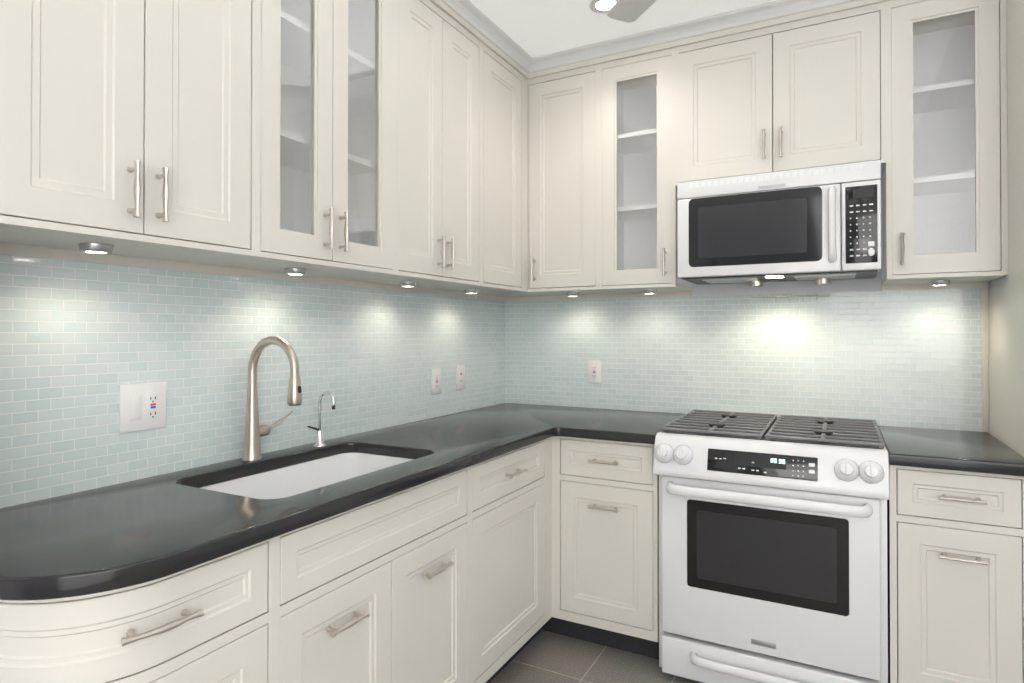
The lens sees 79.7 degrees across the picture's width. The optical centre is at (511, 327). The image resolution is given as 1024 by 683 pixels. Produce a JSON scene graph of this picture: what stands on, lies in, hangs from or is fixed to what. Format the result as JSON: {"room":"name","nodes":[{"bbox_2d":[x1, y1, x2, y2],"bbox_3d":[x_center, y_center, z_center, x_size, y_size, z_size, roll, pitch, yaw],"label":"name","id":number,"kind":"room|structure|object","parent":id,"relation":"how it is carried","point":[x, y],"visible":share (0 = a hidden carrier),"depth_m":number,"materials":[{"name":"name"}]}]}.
{"room":"kitchen","nodes":[
{"label":"kitchen","id":0,"kind":"room"},
{"bbox_2d":[490,630,701,682],"bbox_3d":[0.637,1.337,-0.010,4.750,0.060,5.750,0,0,28],"label":"floor","id":1,"kind":"structure","parent":0,"point":[542,656],"depth_m":2.41,"materials":[{"name":"grey tile"}]},
{"bbox_2d":[0,538,273,682],"bbox_3d":[-0.856,0.878,1.253,0.622,0.877,0.435,0,0,28],"label":"base cabinet","id":2,"kind":"object","parent":1,"relation":"on","point":[211,621],"visible":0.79,"depth_m":1.10,"materials":[{"name":"grey wood"}]},
{"bbox_2d":[200,453,469,682],"bbox_3d":[-0.567,0.883,1.793,0.622,0.877,0.790,0,0,28],"label":"base cabinet","id":3,"kind":"object","parent":1,"relation":"on","point":[377,591],"visible":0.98,"depth_m":1.63,"materials":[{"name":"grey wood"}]},
{"bbox_2d":[470,437,557,682],"bbox_3d":[-0.244,0.888,2.437,0.586,0.876,0.650,0,0,28],"label":"base cabinet","id":4,"kind":"object","parent":1,"relation":"on","point":[511,618],"depth_m":2.26,"materials":[{"name":"grey wood"}]},
{"bbox_2d":[0,403,603,600],"bbox_3d":[-0.364,0.428,2.169,0.630,0.038,2.553,0,0,28],"label":"countertop","id":5,"kind":"structure","parent":4,"relation":"on","point":[440,446],"depth_m":1.46,"materials":[{"name":"black stone"}]},
{"bbox_2d":[242,336,301,460],"bbox_3d":[-0.708,0.216,1.903,0.236,0.382,0.144,0,0,28],"label":"pull-down faucet","id":6,"kind":"object","parent":5,"relation":"on","point":[255,431],"visible":1,"depth_m":1.89,"materials":[{"name":"silver metal"}]},
{"bbox_2d":[201,453,413,498],"bbox_3d":[-0.572,0.546,1.821,0.413,0.202,0.696,0,0,28],"label":"sink basin","id":7,"kind":"object","parent":5,"relation":"in","point":[289,481],"visible":0.08,"depth_m":2.03,"materials":[{"name":"white ceramic"}]},
{"bbox_2d":[307,391,334,446],"bbox_3d":[-0.653,0.314,2.099,0.093,0.190,0.077,0,0,28],"label":"filter faucet","id":8,"kind":"object","parent":5,"relation":"on","point":[319,437],"visible":1,"depth_m":2.12,"materials":[{"name":"silver metal"}]},
{"bbox_2d":[552,436,658,658],"bbox_3d":[0.511,0.890,2.753,0.448,0.877,0.692,0,0,28],"label":"base cabinet","id":9,"kind":"object","parent":1,"relation":"on","point":[605,542],"visible":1,"depth_m":2.48,"materials":[{"name":"grey wood"}]},
{"bbox_2d":[560,409,684,443],"bbox_3d":[0.531,0.432,2.745,0.406,0.038,0.693,0,0,28],"label":"countertop","id":10,"kind":"structure","parent":9,"relation":"on","point":[632,426],"depth_m":2.59,"materials":[{"name":"black stone"}]},
{"bbox_2d":[653,410,889,682],"bbox_3d":[1.021,0.852,2.418,0.758,0.948,0.752,0,0,28],"label":"range","id":11,"kind":"object","parent":1,"relation":"on","point":[772,548],"visible":1,"depth_m":2.14,"materials":[{"name":"white metal"}]},
{"bbox_2d":[887,464,1023,682],"bbox_3d":[1.554,0.886,2.196,0.380,0.877,0.692,0,0,28],"label":"base cabinet","id":12,"kind":"object","parent":1,"relation":"on","point":[955,554],"visible":0.96,"depth_m":1.93,"materials":[{"name":"grey wood"}]},
{"bbox_2d":[878,426,1023,475],"bbox_3d":[1.559,0.428,2.202,0.390,0.038,0.684,0,0,28],"label":"countertop","id":13,"kind":"structure","parent":12,"relation":"on","point":[957,450],"depth_m":2.02,"materials":[{"name":"black stone"}]},
{"bbox_2d":[982,0,1023,456],"bbox_3d":[1.738,0.010,2.173,0.025,2.628,0.580,0,0,28],"label":"wall","id":14,"kind":"structure","parent":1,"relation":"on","point":[1003,363],"depth_m":2.09,"materials":[{"name":"white paint"}]},
{"bbox_2d":[469,0,774,56],"bbox_3d":[0.637,-1.363,0.011,4.750,0.080,5.750,0,0,28],"label":"ceiling","id":15,"kind":"structure","parent":0,"point":[533,28],"depth_m":2.59,"materials":[{"name":"white paint"}]},
{"bbox_2d":[430,0,533,79],"bbox_3d":[-0.554,-1.269,2.114,0.366,0.075,2.200,0,0,28],"label":"crown molding","id":16,"kind":"structure","parent":15,"relation":"attached to","point":[475,21],"depth_m":2.64,"materials":[{"name":"white wood"}]},
{"bbox_2d":[589,0,617,13],"bbox_3d":[0.379,-1.300,2.470,0.136,0.006,0.136,0,0,28],"label":"recessed light","id":17,"kind":"object","parent":15,"relation":"in","point":[600,6],"visible":0.75,"depth_m":2.48,"materials":[{"name":"white"}]},
{"bbox_2d":[607,0,656,22],"bbox_3d":[0.570,-1.156,1.485,1.001,0.310,1.001,0,0,28],"label":"fan","id":18,"kind":"object","parent":15,"relation":"hanging from","point":[629,11],"visible":1,"depth_m":2.04,"materials":[{"name":"white plastic"}]},
{"bbox_2d":[692,270,988,432],"bbox_3d":[0.891,0.016,3.039,2.335,2.630,0.150,0,0,28],"label":"wall","id":19,"kind":"structure","parent":0,"point":[845,285],"depth_m":2.76,"materials":[{"name":"white paint"}]},
{"bbox_2d":[475,64,620,300],"bbox_3d":[0.174,-0.688,3.135,0.676,1.072,0.366,0,0,28],"label":"upper cabinet","id":20,"kind":"object","parent":19,"relation":"attached to","point":[562,184],"visible":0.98,"depth_m":2.94,"materials":[{"name":"white wood"}]},
{"bbox_2d":[566,292,578,296],"bbox_3d":[0.306,-0.167,3.092,0.068,0.018,0.068,0,0,28],"label":"recessed light","id":21,"kind":"object","parent":20,"relation":"in","point":[573,294],"visible":1,"depth_m":3.07,"materials":[{"name":"silver metal"}]},
{"bbox_2d":[599,48,691,297],"bbox_3d":[0.628,-0.690,2.893,0.353,1.072,0.366,0,0,28],"label":"upper cabinet","id":22,"kind":"object","parent":19,"relation":"attached to","point":[638,228],"visible":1,"depth_m":2.82,"materials":[{"name":"white wood"}]},
{"bbox_2d":[642,290,656,293],"bbox_3d":[0.649,-0.169,2.892,0.068,0.018,0.068,0,0,28],"label":"recessed light","id":23,"kind":"object","parent":22,"relation":"in","point":[649,291],"visible":1,"depth_m":2.87,"materials":[{"name":"silver metal"}]},
{"bbox_2d":[505,288,981,431],"bbox_3d":[0.909,0.156,2.939,2.160,0.618,0.006,0,0,28],"label":"tile","id":24,"kind":"structure","parent":19,"relation":"attached to","point":[907,358],"depth_m":2.81,"materials":[{"name":"teal tile"}]},
{"bbox_2d":[588,360,600,382],"bbox_3d":[0.428,0.228,3.187,0.075,0.118,0.009,0,0,28],"label":"electrical outlet","id":25,"kind":"object","parent":24,"relation":"attached to","point":[594,371],"visible":1,"depth_m":3.18,"materials":[{"name":"white plastic"}]},
{"bbox_2d":[752,294,829,301],"bbox_3d":[1.243,-0.132,2.742,0.316,0.034,0.031,0,0,28],"label":"hooks","id":26,"kind":"object","parent":24,"relation":"attached to","point":[803,295],"visible":0.98,"depth_m":2.73,"materials":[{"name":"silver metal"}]},
{"bbox_2d":[675,2,885,186],"bbox_3d":[1.130,-0.924,2.626,0.787,0.607,0.366,0,0,28],"label":"upper cabinet","id":27,"kind":"object","parent":19,"relation":"attached to","point":[806,93],"visible":0.98,"depth_m":2.47,"materials":[{"name":"white wood"}]},
{"bbox_2d":[677,160,880,286],"bbox_3d":[1.115,-0.401,2.589,0.744,0.434,0.430,0,0,28],"label":"over-the-range microwave","id":28,"kind":"object","parent":27,"relation":"attached to","point":[821,225],"visible":1,"depth_m":2.42,"materials":[{"name":"white metal"}]},
{"bbox_2d":[989,118,1008,287],"bbox_3d":[2.849,0.005,1.664,2.415,2.630,0.730,0,0,28],"label":"wall","id":29,"kind":"structure","parent":0,"point":[999,281],"depth_m":2.26,"materials":[{"name":"white paint"}]},
{"bbox_2d":[534,0,890,77],"bbox_3d":[0.924,-1.266,2.540,1.792,0.075,0.056,0,0,28],"label":"crown molding","id":30,"kind":"structure","parent":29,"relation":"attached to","point":[777,12],"depth_m":2.62,"materials":[{"name":"white wood"}]},
{"bbox_2d":[881,0,1007,290],"bbox_3d":[1.637,-0.694,2.354,0.362,1.072,0.366,0,0,28],"label":"upper cabinet","id":31,"kind":"object","parent":29,"relation":"attached to","point":[944,197],"visible":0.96,"depth_m":2.29,"materials":[{"name":"white wood"}]},
{"bbox_2d":[929,280,949,285],"bbox_3d":[1.651,-0.173,2.368,0.068,0.018,0.068,0,0,28],"label":"recessed light","id":32,"kind":"object","parent":31,"relation":"in","point":[939,282],"visible":1,"depth_m":2.34,"materials":[{"name":"silver metal"}]},
{"bbox_3d":[-0.704,0.010,2.372,0.150,2.630,2.530,0,0,28],"label":"wall","id":33,"kind":"structure","parent":0,"visible":0},
{"bbox_2d":[0,0,255,270],"bbox_3d":[-0.938,-0.701,1.413,0.346,1.072,0.608,0,0,28],"label":"upper cabinet","id":34,"kind":"object","parent":33,"relation":"attached to","point":[128,130],"visible":1,"depth_m":1.34,"materials":[{"name":"white wood"}]},
{"bbox_2d":[78,243,113,253],"bbox_3d":[-0.951,-0.180,1.402,0.068,0.018,0.068,0,0,28],"label":"recessed light","id":35,"kind":"object","parent":34,"relation":"in","point":[93,248],"visible":1,"depth_m":1.38,"materials":[{"name":"silver metal"}]},
{"bbox_2d":[0,254,504,507],"bbox_3d":[-0.636,0.151,2.331,0.006,0.618,2.524,0,0,28],"label":"tile","id":36,"kind":"structure","parent":33,"relation":"attached to","point":[80,342],"depth_m":1.79,"materials":[{"name":"teal tile"}]},
{"bbox_2d":[119,382,165,432],"bbox_3d":[-0.990,0.212,1.650,0.011,0.126,0.126,0,0,28],"label":"outlet","id":37,"kind":"object","parent":36,"relation":"attached to","point":[142,406],"visible":1,"depth_m":1.65,"materials":[{"name":"white plastic"}]},
{"bbox_2d":[431,368,440,394],"bbox_3d":[-0.351,0.247,2.847,0.009,0.118,0.075,0,0,28],"label":"electrical outlet","id":38,"kind":"object","parent":36,"relation":"attached to","point":[435,380],"visible":1,"depth_m":2.84,"materials":[{"name":"white plastic"}]},
{"bbox_2d":[456,365,464,389],"bbox_3d":[-0.254,0.245,3.032,0.007,0.118,0.075,0,0,28],"label":"electrical outlet","id":39,"kind":"object","parent":36,"relation":"attached to","point":[460,376],"visible":1,"depth_m":3.03,"materials":[{"name":"white plastic"}]},
{"bbox_2d":[184,0,395,284],"bbox_3d":[-0.659,-0.697,1.935,0.346,1.072,0.576,0,0,28],"label":"upper cabinet","id":40,"kind":"object","parent":33,"relation":"attached to","point":[325,141],"visible":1,"depth_m":1.91,"materials":[{"name":"white wood"}]},
{"bbox_2d":[284,268,306,275],"bbox_3d":[-0.682,-0.176,1.935,0.068,0.018,0.068,0,0,28],"label":"recessed light","id":41,"kind":"object","parent":40,"relation":"in","point":[296,271],"visible":1,"depth_m":1.91,"materials":[{"name":"silver metal"}]},
{"bbox_2d":[331,0,480,293],"bbox_3d":[-0.388,-0.693,2.442,0.346,1.072,0.574,0,0,28],"label":"upper cabinet","id":42,"kind":"object","parent":33,"relation":"attached to","point":[438,147],"visible":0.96,"depth_m":2.35,"materials":[{"name":"white wood"}]},
{"bbox_2d":[399,282,416,286],"bbox_3d":[-0.413,-0.172,2.436,0.068,0.018,0.068,0,0,28],"label":"recessed light","id":43,"kind":"object","parent":42,"relation":"in","point":[407,284],"visible":1,"depth_m":2.41,"materials":[{"name":"silver metal"}]},
{"bbox_2d":[424,42,526,297],"bbox_3d":[-0.165,-0.690,2.898,0.310,1.072,0.442,0,0,28],"label":"upper cabinet","id":44,"kind":"object","parent":33,"relation":"attached to","point":[503,176],"visible":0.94,"depth_m":2.82,"materials":[{"name":"white wood"}]},
{"bbox_2d":[464,289,478,293],"bbox_3d":[-0.188,-0.169,2.861,0.068,0.018,0.068,0,0,28],"label":"recessed light","id":45,"kind":"object","parent":44,"relation":"in","point":[471,291],"visible":1,"depth_m":2.84,"materials":[{"name":"silver metal"}]}
]}

